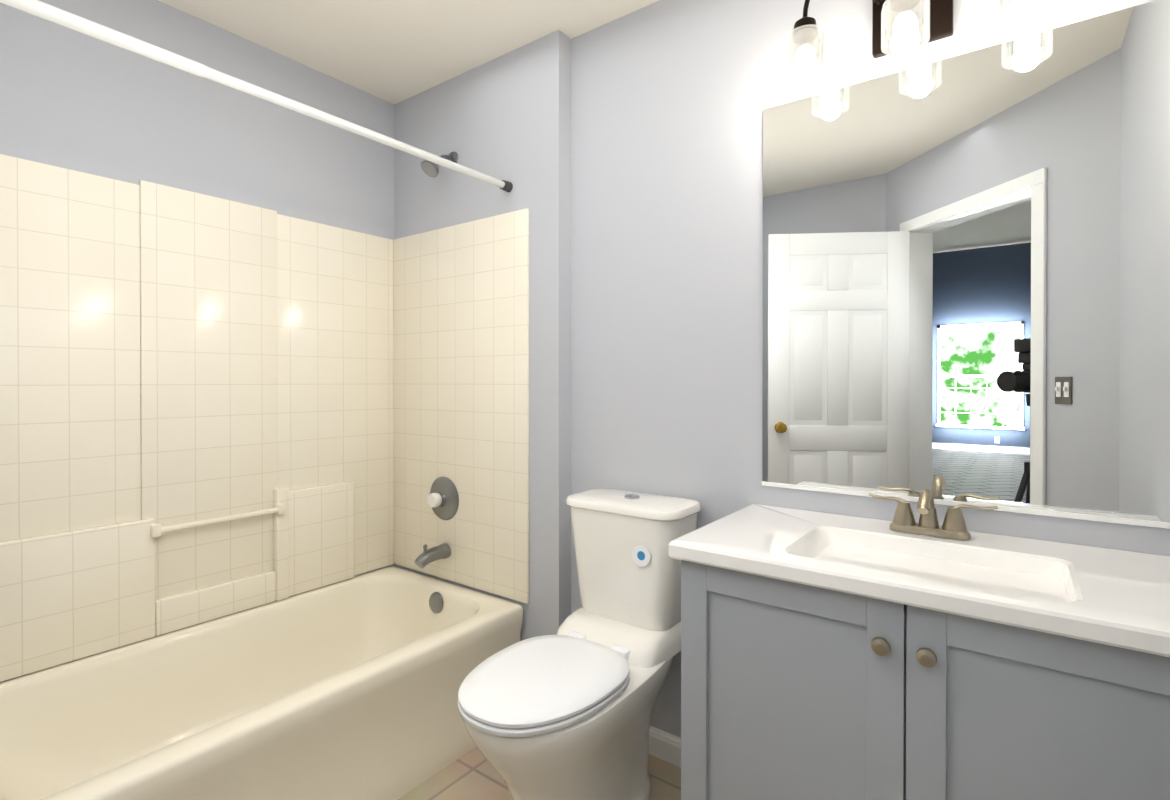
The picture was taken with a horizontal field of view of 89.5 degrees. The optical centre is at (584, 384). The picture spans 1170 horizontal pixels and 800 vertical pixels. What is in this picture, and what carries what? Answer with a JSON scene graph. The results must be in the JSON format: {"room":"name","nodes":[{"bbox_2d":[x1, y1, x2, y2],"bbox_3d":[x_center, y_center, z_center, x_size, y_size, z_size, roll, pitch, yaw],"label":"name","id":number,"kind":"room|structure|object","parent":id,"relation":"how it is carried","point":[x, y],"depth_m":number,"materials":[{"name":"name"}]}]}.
{"room":"bathroom","nodes":[
{"label":"bathroom","id":0,"kind":"room"},
{"bbox_2d":[0,0,394,576],"bbox_3d":[-1.507,-0.018,1.813,0.100,2.440,2.430,0,0,36],"label":"wall","id":1,"kind":"structure","parent":0,"point":[71,99],"depth_m":1.97,"materials":[{"name":"grey paint"}]},
{"bbox_2d":[0,154,528,681],"bbox_3d":[-0.977,0.078,1.772,0.801,1.442,1.526,0,0,36],"label":"tiled wall","id":2,"kind":"structure","parent":1,"relation":"attached to","point":[212,408],"depth_m":2.06,"materials":[{"name":"beige tile"}]},
{"bbox_2d":[414,543,450,568],"bbox_3d":[-0.610,0.673,2.345,0.060,0.090,0.149,0,0,36],"label":"tub spout","id":3,"kind":"object","parent":2,"relation":"attached to","point":[430,555],"depth_m":2.33,"materials":[{"name":"silver metal"}]},
{"bbox_2d":[427,477,458,519],"bbox_3d":[-0.595,0.463,2.382,0.176,0.176,0.068,0,0,36],"label":"tub valve","id":4,"kind":"object","parent":2,"relation":"attached to","point":[443,499],"depth_m":2.37,"materials":[{"name":"silver metal"}]},
{"bbox_2d":[158,0,658,104],"bbox_3d":[-0.450,-1.263,1.024,2.730,0.060,2.430,0,0,36],"label":"ceiling","id":5,"kind":"structure","parent":0,"point":[394,52],"depth_m":2.06,"materials":[{"name":"white paint"}]},
{"bbox_2d":[394,30,570,640],"bbox_3d":[-0.458,-0.021,2.442,1.038,2.440,0.170,0,0,36],"label":"wall","id":6,"kind":"structure","parent":0,"point":[506,117],"depth_m":2.13,"materials":[{"name":"grey paint"}]},
{"bbox_2d":[0,0,512,191],"bbox_3d":[-0.736,-0.734,1.589,0.038,0.038,1.524,0,0,36],"label":"shower curtain rod","id":7,"kind":"object","parent":6,"relation":"attached to","point":[43,10],"depth_m":1.38,"materials":[{"name":"white metal"}]},
{"bbox_2d":[421,152,457,176],"bbox_3d":[-0.578,-0.878,2.328,0.074,0.128,0.148,0,0,36],"label":"shower head","id":8,"kind":"object","parent":6,"relation":"attached to","point":[430,169],"depth_m":2.30},
{"bbox_2d":[398,747,680,799],"bbox_3d":[-0.450,1.232,1.037,2.730,0.050,2.430,0,0,36],"label":"floor","id":9,"kind":"structure","parent":0,"point":[472,774],"depth_m":1.78,"materials":[{"name":"beige tile"}]},
{"bbox_2d":[0,566,522,799],"bbox_3d":[-0.985,1.002,1.774,0.785,0.401,1.508,0,0,36],"label":"bathtub","id":10,"kind":"object","parent":9,"relation":"on","point":[347,689],"depth_m":1.75,"materials":[{"name":"beige ceramic"}]},
{"bbox_2d":[458,489,700,799],"bbox_3d":[-0.016,0.773,1.609,0.400,0.861,0.759,0,0,36],"label":"toilet","id":11,"kind":"object","parent":9,"relation":"on","point":[566,712],"depth_m":1.58,"materials":[{"name":"white ceramic"}]},
{"bbox_2d":[669,504,1169,799],"bbox_3d":[0.706,0.777,1.249,0.923,0.856,0.507,0,0,36],"label":"bathroom vanity","id":12,"kind":"object","parent":9,"relation":"on","point":[827,656],"depth_m":1.10,"materials":[{"name":"grey paint"}]},
{"bbox_2d":[869,489,997,539],"bbox_3d":[0.779,0.293,1.347,0.265,0.110,0.140,0,0,36],"label":"faucet","id":13,"kind":"object","parent":12,"relation":"on","point":[953,526],"depth_m":1.36,"materials":[{"name":"silver metal"}]},
{"bbox_2d":[571,0,1169,737],"bbox_3d":[0.650,-0.017,1.661,1.712,2.440,0.108,0,0,36],"label":"wall","id":14,"kind":"structure","parent":0,"point":[966,278],"depth_m":1.52,"materials":[{"name":"grey paint"}]},
{"bbox_2d":[648,726,680,767],"bbox_3d":[0.211,1.159,1.912,0.677,0.085,0.037,0,0,36],"label":"baseboard","id":15,"kind":"structure","parent":14,"relation":"attached to","point":[665,746],"depth_m":1.85,"materials":[{"name":"white"}]},
{"bbox_2d":[784,0,1056,83],"bbox_3d":[0.766,-0.911,1.401,0.554,0.240,0.180,0,0,36],"label":"sconce","id":16,"kind":"object","parent":14,"relation":"attached to","point":[900,25],"depth_m":1.42,"materials":[{"name":"white glass"}]}
]}

